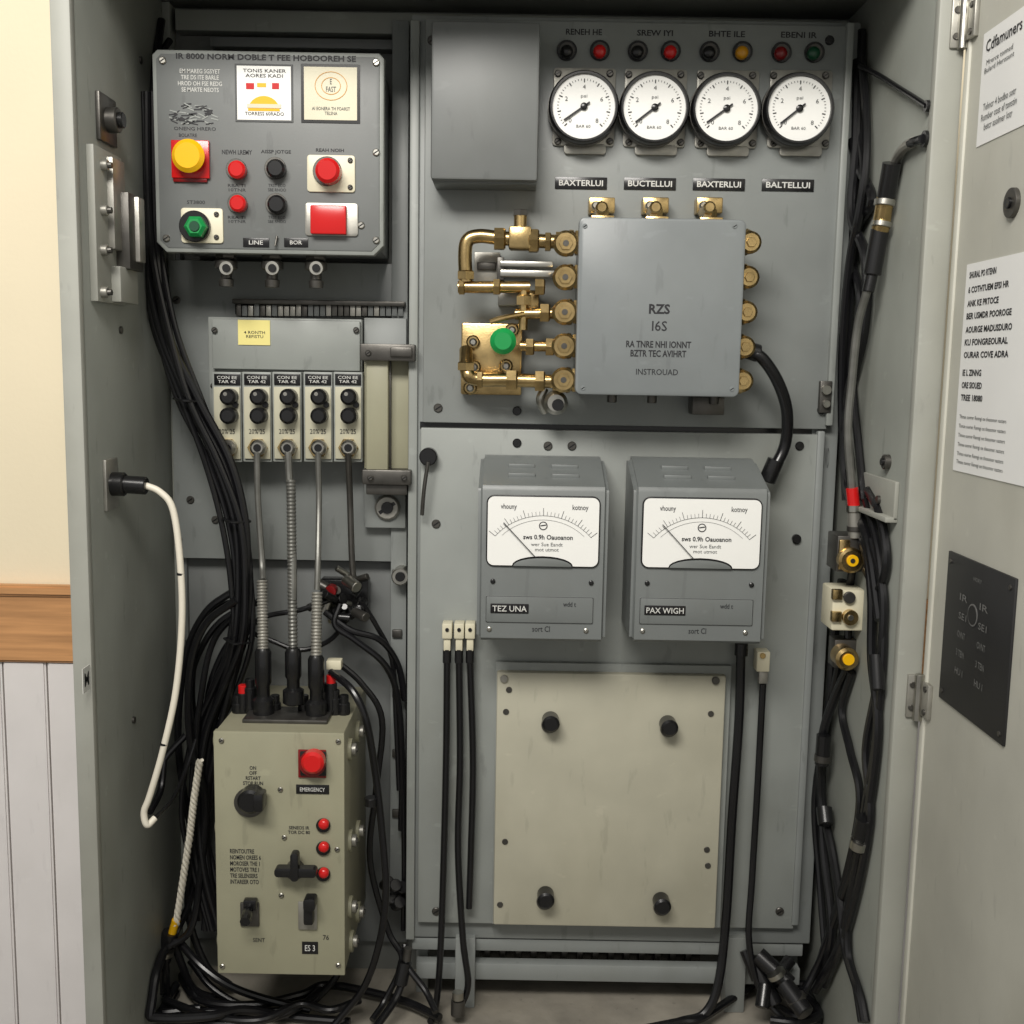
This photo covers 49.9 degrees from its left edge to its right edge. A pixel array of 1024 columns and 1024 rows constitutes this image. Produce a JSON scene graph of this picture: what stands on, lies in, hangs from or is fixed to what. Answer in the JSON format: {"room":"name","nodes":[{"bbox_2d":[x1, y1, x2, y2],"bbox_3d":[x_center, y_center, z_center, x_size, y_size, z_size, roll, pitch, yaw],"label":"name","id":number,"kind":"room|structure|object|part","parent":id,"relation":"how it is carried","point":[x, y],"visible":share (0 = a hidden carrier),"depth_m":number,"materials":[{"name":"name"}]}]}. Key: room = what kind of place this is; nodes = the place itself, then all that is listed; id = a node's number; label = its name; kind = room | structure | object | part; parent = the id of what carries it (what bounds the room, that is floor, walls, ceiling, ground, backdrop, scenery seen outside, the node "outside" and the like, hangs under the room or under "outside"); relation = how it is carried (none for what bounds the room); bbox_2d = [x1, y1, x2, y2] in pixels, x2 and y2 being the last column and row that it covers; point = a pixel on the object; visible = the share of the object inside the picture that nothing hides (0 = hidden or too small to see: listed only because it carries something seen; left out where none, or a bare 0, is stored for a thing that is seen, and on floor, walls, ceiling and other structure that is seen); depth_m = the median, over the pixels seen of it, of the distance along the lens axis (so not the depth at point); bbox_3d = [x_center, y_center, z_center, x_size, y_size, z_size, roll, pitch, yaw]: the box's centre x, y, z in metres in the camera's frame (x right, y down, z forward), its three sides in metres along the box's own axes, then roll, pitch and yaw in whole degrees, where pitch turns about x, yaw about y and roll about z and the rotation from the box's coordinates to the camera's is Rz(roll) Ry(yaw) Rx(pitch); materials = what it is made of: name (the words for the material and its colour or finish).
{"room":"control room","nodes":[
{"label":"control room","id":0,"kind":"room"},
{"bbox_2d":[0,0,965,598],"bbox_3d":[0.006,-0.341,1.823,4.800,2.700,0.100,1,8,0],"label":"wall","id":1,"kind":"structure","parent":0,"point":[34,537],"depth_m":1.78,"materials":[{"name":"beige paint"}]},
{"bbox_2d":[0,662,919,1023],"bbox_3d":[-0.046,0.633,1.894,4.733,0.749,0.014,1,8,0],"label":"wainscoting","id":2,"kind":"structure","parent":1,"relation":"attached to","point":[42,957],"depth_m":1.88,"materials":[{"name":"white paint"}]},
{"bbox_2d":[0,583,927,673],"bbox_3d":[-0.004,0.199,1.833,4.800,0.130,0.022,1,8,0],"label":"trim","id":3,"kind":"structure","parent":1,"relation":"attached to","point":[32,628],"depth_m":1.82,"materials":[{"name":"brown wood"}]},
{"bbox_3d":[-0.022,1.272,0.143,4.800,0.060,3.852,1,7,0],"label":"floor","id":4,"kind":"structure","parent":0,"visible":0},
{"bbox_2d":[49,0,963,1023],"bbox_3d":[-0.018,0.144,1.584,1.087,1.800,0.426,1,8,0],"label":"tall cabinet","id":5,"kind":"object","parent":4,"relation":"on","point":[117,393],"depth_m":1.50,"materials":[{"name":"metal"}]},
{"bbox_2d":[86,90,145,305],"bbox_3d":[-0.511,-0.404,1.427,0.034,0.264,0.121,1,8,0],"label":"door latch","id":6,"kind":"object","parent":5,"relation":"attached to","point":[116,219],"visible":1,"depth_m":1.41,"materials":[{"name":"paint"}]},
{"bbox_3d":[-0.524,-0.367,1.420,0.010,0.192,0.098,1,7,0],"label":"plate","id":7,"kind":"part","parent":6,"relation":"part of","materials":[{"name":"paint"}]},
{"bbox_3d":[-0.523,-0.506,1.419,0.006,0.060,0.060,1,7,0],"label":"plate","id":8,"kind":"part","parent":6,"relation":"part of","materials":[{"name":"metal"}]},
{"bbox_3d":[-0.510,-0.505,1.419,0.020,0.032,0.032,1,7,0],"label":"knob","id":9,"kind":"part","parent":6,"relation":"part of","materials":[{"name":"metal"}]},
{"bbox_3d":[-0.515,-0.372,1.465,0.028,0.098,0.052,1,7,0],"label":"lever","id":10,"kind":"part","parent":6,"relation":"part of","materials":[{"name":"metal"}]},
{"bbox_3d":[-0.511,-0.377,1.472,0.034,0.084,0.023,1,7,0],"label":"lever handle","id":11,"kind":"part","parent":6,"relation":"part of","materials":[{"name":"metal"}]},
{"bbox_2d":[103,457,148,510],"bbox_3d":[-0.509,-0.037,1.459,0.050,0.068,0.044,1,7,0],"label":"socket","id":12,"kind":"object","parent":5,"relation":"attached to","point":[116,484],"depth_m":1.45,"materials":[{"name":"metal"}]},
{"bbox_2d":[103,457,203,934],"bbox_3d":[-0.491,0.298,1.581,0.098,0.762,0.198,1,8,0],"label":"cable","id":13,"kind":"object","parent":5,"relation":"attached to","point":[116,484],"visible":1,"depth_m":1.49,"materials":[{"name":"plastic"}]},
{"bbox_2d":[141,17,255,981],"bbox_3d":[-0.459,0.024,1.650,0.152,1.495,0.146,1,8,0],"label":"cable bundle","id":14,"kind":"object","parent":5,"relation":"attached to","point":[221,471],"visible":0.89,"depth_m":1.64,"materials":[{"name":"plastic"}]},
{"bbox_2d":[169,20,409,941],"bbox_3d":[-0.372,-0.004,1.723,0.429,1.463,0.084,1,8,0],"label":"mounting plate","id":15,"kind":"object","parent":5,"relation":"attached to","point":[377,295],"visible":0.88,"depth_m":1.72,"materials":[{"name":"grey paint"}]},
{"bbox_2d":[152,50,388,288],"bbox_3d":[-0.337,-0.482,1.580,0.319,0.316,0.167,1,8,0],"label":"box","id":16,"kind":"object","parent":15,"relation":"attached to","point":[271,156],"visible":1,"depth_m":1.52,"materials":[{"name":"grey metal"}]},
{"bbox_3d":[-0.441,-0.396,1.520,0.043,0.043,0.026,1,7,0],"label":"green knob","id":17,"kind":"part","parent":16,"relation":"part of","materials":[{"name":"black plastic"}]},
{"bbox_3d":[-0.432,-0.399,1.534,0.058,0.048,0.003,1,7,0],"label":"green plate","id":18,"kind":"part","parent":16,"relation":"part of","materials":[{"name":"beige plastic"}]},
{"bbox_3d":[-0.251,-0.469,1.525,0.066,0.050,0.003,1,7,0],"label":"reset plate","id":19,"kind":"part","parent":16,"relation":"part of","materials":[{"name":"beige plastic"}]},
{"bbox_3d":[-0.251,-0.407,1.533,0.074,0.045,0.003,1,7,0],"label":"square plate","id":20,"kind":"part","parent":16,"relation":"part of","materials":[{"name":"metal"}]},
{"bbox_2d":[208,317,363,462],"bbox_3d":[-0.342,-0.183,1.658,0.237,0.218,0.086,1,8,0],"label":"bank","id":21,"kind":"object","parent":15,"relation":"attached to","point":[278,386],"visible":0.97,"depth_m":1.65,"materials":[{"name":"grey metal"}]},
{"bbox_2d":[254,452,265,579],"bbox_3d":[-0.373,0.007,1.632,0.012,0.190,0.042,-2,8,-24],"label":"rod","id":22,"kind":"object","parent":21,"relation":"attached to","point":[257,474],"visible":0.99,"depth_m":1.64,"materials":[{"name":"silver metal"}]},
{"bbox_2d":[284,452,296,599],"bbox_3d":[-0.327,0.021,1.628,0.012,0.217,0.053,-2,8,-19],"label":"rod","id":23,"kind":"object","parent":21,"relation":"attached to","point":[288,456],"visible":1,"depth_m":1.62,"materials":[{"name":"silver metal"}]},
{"bbox_2d":[314,452,321,589],"bbox_3d":[-0.287,0.013,1.627,0.010,0.201,0.051,0,8,-6],"label":"rod","id":24,"kind":"object","parent":21,"relation":"attached to","point":[318,537],"visible":1,"depth_m":1.63,"materials":[{"name":"silver metal"}]},
{"bbox_2d":[345,453,356,579],"bbox_3d":[-0.242,0.015,1.657,0.017,0.214,0.030,1,8,0],"label":"rod","id":25,"kind":"object","parent":21,"relation":"attached to","point":[348,461],"visible":0.88,"depth_m":1.66,"materials":[{"name":"metal"}]},
{"bbox_3d":[-0.344,-0.155,1.725,0.366,0.461,0.040,1,7,0],"label":"plate","id":26,"kind":"part","parent":15,"relation":"part of","materials":[{"name":"grey paint"}]},
{"bbox_2d":[213,658,365,974],"bbox_3d":[-0.329,0.441,1.666,0.203,0.446,0.281,1,8,0],"label":"control box","id":27,"kind":"object","parent":15,"relation":"attached to","point":[290,785],"visible":0.97,"depth_m":1.58,"materials":[{"name":"beige paint"}]},
{"bbox_3d":[-0.371,0.413,1.550,0.049,0.050,0.036,1,7,0],"label":"selector knob","id":28,"kind":"part","parent":27,"relation":"part of","materials":[{"name":"plastic"}]},
{"bbox_2d":[253,647,274,715],"bbox_3d":[-0.365,0.250,1.617,0.030,0.103,0.031,1,8,0],"label":"gland","id":29,"kind":"object","parent":27,"relation":"attached to","point":[263,703],"visible":1,"depth_m":1.61,"materials":[{"name":"black plastic"}]},
{"bbox_2d":[256,580,268,648],"bbox_3d":[-0.366,0.151,1.614,0.016,0.103,0.036,-1,8,-13],"label":"flexible conduit","id":30,"kind":"object","parent":29,"relation":"attached to","point":[262,616],"visible":1,"depth_m":1.61,"materials":[{"name":"metal"}]},
{"bbox_3d":[-0.333,0.492,1.581,0.186,0.366,0.006,1,7,0],"label":"plate","id":31,"kind":"part","parent":27,"relation":"part of","materials":[{"name":"paint"}]},
{"bbox_2d":[283,647,303,705],"bbox_3d":[-0.321,0.241,1.616,0.030,0.085,0.031,1,8,0],"label":"gland","id":32,"kind":"object","parent":27,"relation":"attached to","point":[293,694],"visible":1,"depth_m":1.61,"materials":[{"name":"black plastic"}]},
{"bbox_2d":[286,480,297,646],"bbox_3d":[-0.325,0.078,1.625,0.015,0.250,0.054,-1,8,-12],"label":"conduit","id":33,"kind":"object","parent":32,"relation":"attached to","point":[291,519],"visible":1,"depth_m":1.62,"materials":[{"name":"silver metal"}]},
{"bbox_3d":[-0.307,0.503,1.566,0.059,0.048,0.028,1,7,0],"label":"handle","id":34,"kind":"part","parent":27,"relation":"part of","materials":[{"name":"plastic"}]},
{"bbox_3d":[-0.293,0.632,1.596,0.023,0.018,0.002,1,8,0],"label":"data plate","id":35,"kind":"part","parent":27,"relation":"part of","materials":[{"name":"black plastic"}]},
{"bbox_2d":[306,654,326,716],"bbox_3d":[-0.288,0.257,1.618,0.030,0.096,0.031,1,8,0],"label":"gland","id":36,"kind":"object","parent":27,"relation":"attached to","point":[316,706],"visible":0.98,"depth_m":1.61,"materials":[{"name":"black plastic"}]},
{"bbox_2d":[310,592,322,655],"bbox_3d":[-0.287,0.167,1.616,0.018,0.100,0.036,1,8,0],"label":"flexible conduit","id":37,"kind":"object","parent":36,"relation":"attached to","point":[316,617],"visible":1,"depth_m":1.61,"materials":[{"name":"metal"}]},
{"bbox_2d":[328,663,405,1023],"bbox_3d":[-0.223,0.510,1.692,0.119,0.565,0.152,1,8,0],"label":"cable loop","id":38,"kind":"object","parent":27,"relation":"attached to","point":[393,890],"visible":0.98,"depth_m":1.67,"materials":[{"name":"plastic"}]},
{"bbox_3d":[-0.382,0.397,1.811,0.423,0.647,0.015,1,7,0],"label":"plate","id":39,"kind":"part","parent":15,"relation":"part of","materials":[{"name":"grey metal"}]},
{"bbox_2d":[192,565,406,830],"bbox_3d":[-0.337,0.296,1.724,0.346,0.426,0.110,1,8,0],"label":"cluster","id":40,"kind":"object","parent":15,"relation":"attached to","point":[348,595],"visible":0.89,"depth_m":1.70,"materials":[{"name":"black plastic"}]},
{"bbox_3d":[-0.195,-0.136,1.697,0.064,0.322,0.020,1,7,0],"label":"panel","id":41,"kind":"part","parent":15,"relation":"part of","materials":[{"name":"grey paint"}]},
{"bbox_2d":[360,344,415,494],"bbox_3d":[-0.184,-0.139,1.651,0.080,0.224,0.070,1,8,0],"label":"bracket","id":42,"kind":"object","parent":15,"relation":"attached to","point":[385,471],"visible":0.88,"depth_m":1.64,"materials":[{"name":"paint"}]},
{"bbox_2d":[364,361,408,468],"bbox_3d":[-0.185,-0.145,1.664,0.077,0.174,0.044,1,7,0],"label":"fuse","id":43,"kind":"object","parent":42,"relation":"on","point":[386,383],"depth_m":1.64,"materials":[{"name":"beige paint"}]},
{"bbox_2d":[145,927,442,1023],"bbox_3d":[-0.336,0.725,1.716,0.460,0.132,0.169,1,8,0],"label":"cables","id":44,"kind":"object","parent":5,"relation":"on","point":[220,1007],"visible":0.98,"depth_m":1.71,"materials":[{"name":"black plastic"}]},
{"bbox_2d":[451,989,464,1017],"bbox_3d":[-0.084,0.763,1.708,0.021,0.039,0.024,1,8,0],"label":"plug","id":45,"kind":"object","parent":5,"relation":"on","point":[457,1001],"visible":1,"depth_m":1.70,"materials":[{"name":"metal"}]},
{"bbox_3d":[-0.033,0.812,1.685,1.032,0.020,0.370,1,7,0],"label":"plate","id":46,"kind":"part","parent":5,"relation":"part of","materials":[{"name":"grey metal"}]},
{"bbox_3d":[-0.001,-0.727,1.654,1.002,0.030,0.030,1,7,0],"label":"head rail","id":47,"kind":"part","parent":5,"relation":"part of","materials":[{"name":"metal"}]},
{"bbox_2d":[412,934,802,1011],"bbox_3d":[0.152,0.728,1.786,0.625,0.127,0.076,1,8,0],"label":"support","id":48,"kind":"object","parent":5,"relation":"on","point":[500,958],"visible":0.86,"depth_m":1.76,"materials":[{"name":"grey paint"}]},
{"bbox_3d":[0.153,0.692,1.789,0.625,0.020,0.060,1,7,0],"label":"rail","id":49,"kind":"part","parent":48,"relation":"part of","materials":[{"name":"grey metal"}]},
{"bbox_3d":[0.154,0.738,1.771,0.615,0.027,0.020,1,7,0],"label":"rail","id":50,"kind":"part","parent":48,"relation":"part of","materials":[{"name":"grey metal"}]},
{"bbox_2d":[406,15,860,942],"bbox_3d":[0.170,-0.013,1.686,0.654,1.402,0.123,1,8,0],"label":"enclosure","id":51,"kind":"object","parent":48,"relation":"on","point":[796,206],"visible":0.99,"depth_m":1.64,"materials":[{"name":"grey paint"}]},
{"bbox_2d":[427,620,452,1023],"bbox_3d":[-0.107,0.481,1.691,0.022,0.632,0.054,4,8,20],"label":"cable","id":52,"kind":"object","parent":51,"relation":"attached to","point":[447,625],"visible":0.94,"depth_m":1.69,"materials":[{"name":"black plastic"}]},
{"bbox_2d":[454,620,470,1003],"bbox_3d":[-0.080,0.474,1.694,0.026,0.618,0.047,-3,9,-30],"label":"cable","id":53,"kind":"object","parent":51,"relation":"attached to","point":[459,625],"visible":0.99,"depth_m":1.69,"materials":[{"name":"black plastic"}]},
{"bbox_2d":[465,620,475,909],"bbox_3d":[-0.064,0.392,1.690,0.020,0.455,0.028,1,8,0],"label":"cable","id":54,"kind":"object","parent":51,"relation":"attached to","point":[470,625],"visible":1,"depth_m":1.68,"materials":[{"name":"black plastic"}]},
{"bbox_2d":[431,21,539,190],"bbox_3d":[-0.037,-0.565,1.541,0.148,0.212,0.073,1,8,0],"label":"box","id":55,"kind":"object","parent":51,"relation":"attached to","point":[485,75],"visible":1,"depth_m":1.51,"materials":[{"name":"grey metal"}]},
{"bbox_2d":[458,209,567,414],"bbox_3d":[0.004,-0.285,1.574,0.163,0.288,0.084,1,8,0],"label":"brass valve assembly","id":56,"kind":"object","parent":51,"relation":"attached to","point":[490,354],"visible":0.95,"depth_m":1.55,"materials":[{"name":"metal"}]},
{"bbox_3d":[-0.030,-0.224,1.611,0.089,0.104,0.023,1,7,0],"label":"valve plate","id":57,"kind":"part","parent":56,"relation":"part of","materials":[{"name":"gold metal"}]},
{"bbox_3d":[-0.013,-0.243,1.568,0.037,0.037,0.057,1,7,0],"label":"green knob","id":58,"kind":"part","parent":56,"relation":"part of","materials":[{"name":"plastic"}]},
{"bbox_3d":[-0.007,-0.272,1.541,0.051,0.020,0.011,-1,8,-12],"label":"valve lever","id":59,"kind":"part","parent":56,"relation":"part of","materials":[{"name":"gold metal"}]},
{"bbox_3d":[0.012,-0.408,1.535,0.019,0.026,0.022,1,7,0],"label":"valve stem","id":60,"kind":"part","parent":56,"relation":"part of","materials":[{"name":"gold metal"}]},
{"bbox_2d":[477,454,608,641],"bbox_3d":[0.043,0.050,1.592,0.182,0.253,0.131,1,8,0],"label":"meter","id":61,"kind":"object","parent":51,"relation":"attached to","point":[543,519],"visible":1,"depth_m":1.54,"materials":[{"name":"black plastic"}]},
{"bbox_3d":[0.039,0.138,1.545,0.149,0.037,0.002,1,8,0],"label":"name plate","id":62,"kind":"part","parent":61,"relation":"part of","materials":[{"name":"grey metal"}]},
{"bbox_3d":[0.043,0.027,1.529,0.154,0.096,0.004,1,8,0],"label":"scale plate","id":63,"kind":"part","parent":61,"relation":"part of","materials":[{"name":"white paper"}]},
{"bbox_2d":[557,40,576,60],"bbox_3d":[0.078,-0.655,1.557,0.028,0.028,0.017,1,8,0],"label":"indicator light","id":64,"kind":"object","parent":51,"relation":"attached to","point":[566,49],"visible":1,"depth_m":1.56,"materials":[{"name":"black plastic"}]},
{"bbox_2d":[548,68,618,154],"bbox_3d":[0.101,-0.571,1.556,0.101,0.119,0.041,1,8,0],"label":"pressure gauge","id":65,"kind":"object","parent":51,"relation":"attached to","point":[583,103],"visible":1,"depth_m":1.54,"materials":[{"name":"metal"}]},
{"bbox_2d":[590,40,609,60],"bbox_3d":[0.125,-0.655,1.557,0.028,0.028,0.017,1,8,0],"label":"indicator light","id":66,"kind":"object","parent":51,"relation":"attached to","point":[599,49],"visible":1,"depth_m":1.56,"materials":[{"name":"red plastic"}]},
{"bbox_2d":[492,660,731,927],"bbox_3d":[0.151,0.443,1.685,0.358,0.422,0.050,1,8,0],"label":"access panel","id":67,"kind":"object","parent":51,"relation":"attached to","point":[610,778],"visible":1,"depth_m":1.69,"materials":[{"name":"paint"}]},
{"bbox_3d":[0.154,0.266,1.695,0.594,0.781,0.016,1,7,0],"label":"door","id":68,"kind":"part","parent":51,"relation":"part of","materials":[{"name":"grey metal"}]},
{"bbox_3d":[0.172,-0.412,1.605,0.601,0.572,0.016,1,7,0],"label":"door","id":69,"kind":"part","parent":51,"relation":"part of","materials":[{"name":"grey paint"}]},
{"bbox_2d":[628,40,647,61],"bbox_3d":[0.179,-0.654,1.557,0.028,0.028,0.017,1,8,0],"label":"indicator light","id":70,"kind":"object","parent":51,"relation":"attached to","point":[637,50],"visible":1,"depth_m":1.56,"materials":[{"name":"black plastic"}]},
{"bbox_2d":[618,69,689,155],"bbox_3d":[0.200,-0.569,1.556,0.101,0.119,0.041,1,8,0],"label":"pressure gauge","id":71,"kind":"object","parent":51,"relation":"attached to","point":[654,104],"visible":1,"depth_m":1.54,"materials":[{"name":"metal"}]},
{"bbox_2d":[551,197,761,414],"bbox_3d":[0.199,-0.293,1.555,0.287,0.308,0.114,1,8,0],"label":"junction box","id":72,"kind":"object","parent":51,"relation":"attached to","point":[659,308],"visible":1,"depth_m":1.50,"materials":[{"name":"grey metal"}]},
{"bbox_3d":[0.202,-0.279,1.508,0.226,0.239,0.014,1,7,0],"label":"lid","id":73,"kind":"part","parent":72,"relation":"part of","materials":[{"name":"grey metal"}]},
{"bbox_2d":[745,343,793,483],"bbox_3d":[0.365,-0.141,1.575,0.101,0.207,0.047,-5,9,-38],"label":"power cable","id":74,"kind":"object","parent":72,"relation":"attached to","point":[772,468],"visible":0.97,"depth_m":1.58,"materials":[{"name":"plastic"}]},
{"bbox_2d":[661,40,680,61],"bbox_3d":[0.226,-0.654,1.557,0.028,0.028,0.017,1,8,0],"label":"indicator light","id":75,"kind":"object","parent":51,"relation":"attached to","point":[670,50],"visible":1,"depth_m":1.56,"materials":[{"name":"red plastic"}]},
{"bbox_2d":[622,456,769,643],"bbox_3d":[0.263,0.052,1.592,0.190,0.253,0.131,1,8,0],"label":"meter","id":76,"kind":"object","parent":51,"relation":"attached to","point":[696,529],"visible":1,"depth_m":1.54,"materials":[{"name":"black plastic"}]},
{"bbox_3d":[0.259,0.140,1.545,0.158,0.037,0.002,1,8,0],"label":"name plate","id":77,"kind":"part","parent":76,"relation":"part of","materials":[{"name":"grey metal"}]},
{"bbox_3d":[0.263,0.030,1.529,0.163,0.096,0.004,1,8,0],"label":"scale plate","id":78,"kind":"part","parent":76,"relation":"part of","materials":[{"name":"white paper"}]},
{"bbox_2d":[700,41,719,61],"bbox_3d":[0.281,-0.653,1.557,0.028,0.028,0.017,1,8,0],"label":"indicator light","id":79,"kind":"object","parent":51,"relation":"attached to","point":[710,50],"visible":1,"depth_m":1.56,"materials":[{"name":"black plastic"}]},
{"bbox_2d":[678,643,747,1017],"bbox_3d":[0.277,0.501,1.665,0.164,0.608,0.030,-2,8,-24],"label":"power cable","id":80,"kind":"object","parent":51,"relation":"attached to","point":[741,649],"visible":0.97,"depth_m":1.69,"materials":[{"name":"plastic"}]},
{"bbox_2d":[688,70,761,156],"bbox_3d":[0.301,-0.568,1.556,0.101,0.119,0.041,1,8,0],"label":"pressure gauge","id":81,"kind":"object","parent":51,"relation":"attached to","point":[726,106],"visible":0.99,"depth_m":1.54,"materials":[{"name":"metal"}]},
{"bbox_2d":[732,41,752,62],"bbox_3d":[0.328,-0.653,1.557,0.028,0.028,0.017,1,8,0],"label":"indicator light","id":82,"kind":"object","parent":51,"relation":"attached to","point":[742,51],"visible":1,"depth_m":1.56,"materials":[{"name":"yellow plastic"}]},
{"bbox_2d":[745,648,784,1016],"bbox_3d":[0.392,0.499,1.682,0.032,0.580,0.088,-5,10,-40],"label":"cable","id":83,"kind":"object","parent":51,"relation":"attached to","point":[761,660],"visible":0.99,"depth_m":1.69,"materials":[{"name":"black plastic"}]},
{"bbox_2d":[771,42,791,62],"bbox_3d":[0.383,-0.652,1.557,0.028,0.028,0.017,1,8,0],"label":"indicator light","id":84,"kind":"object","parent":51,"relation":"attached to","point":[781,52],"visible":1,"depth_m":1.56,"materials":[{"name":"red plastic"}]},
{"bbox_2d":[760,70,834,156],"bbox_3d":[0.404,-0.568,1.556,0.104,0.119,0.041,1,8,0],"label":"pressure gauge","id":85,"kind":"object","parent":51,"relation":"attached to","point":[797,113],"visible":0.98,"depth_m":1.54,"materials":[{"name":"metal"}]},
{"bbox_2d":[804,42,824,62],"bbox_3d":[0.430,-0.652,1.557,0.028,0.028,0.017,1,8,0],"label":"indicator light","id":86,"kind":"object","parent":51,"relation":"attached to","point":[814,52],"visible":1,"depth_m":1.56,"materials":[{"name":"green plastic"}]},
{"bbox_2d":[801,28,930,1022],"bbox_3d":[0.474,0.042,1.533,0.053,1.440,0.283,1,8,0],"label":"harness","id":87,"kind":"object","parent":51,"relation":"attached to","point":[859,548],"visible":0.99,"depth_m":1.54,"materials":[{"name":"plastic"}]},
{"bbox_2d":[648,948,823,1023],"bbox_3d":[0.338,0.738,1.717,0.291,0.121,0.169,1,8,0],"label":"connectors","id":88,"kind":"object","parent":5,"relation":"on","point":[773,975],"depth_m":1.69,"materials":[{"name":"black plastic"}]},
{"bbox_2d":[859,506,896,522],"bbox_3d":[0.489,0.001,1.487,0.016,0.007,0.140,1,7,0],"label":"bracket","id":89,"kind":"object","parent":5,"relation":"attached to","point":[889,515],"depth_m":1.44,"materials":[{"name":"paint"}]},
{"bbox_3d":[0.490,-0.037,1.482,0.016,0.085,0.140,1,8,0],"label":"angle bracket","id":90,"kind":"part","parent":5,"relation":"part of","materials":[{"name":"grey metal"}]},
{"bbox_2d":[899,0,1023,1023],"bbox_3d":[0.527,0.207,0.984,0.043,1.730,0.839,1,8,0],"label":"door","id":91,"kind":"structure","parent":5,"relation":"attached to","point":[964,950],"depth_m":1.25,"materials":[{"name":"paint"}]},
{"bbox_3d":[0.526,0.148,1.249,0.004,0.182,0.179,1,7,0],"label":"black plate","id":92,"kind":"part","parent":91,"relation":"part of","materials":[{"name":"black metal"}]}
]}

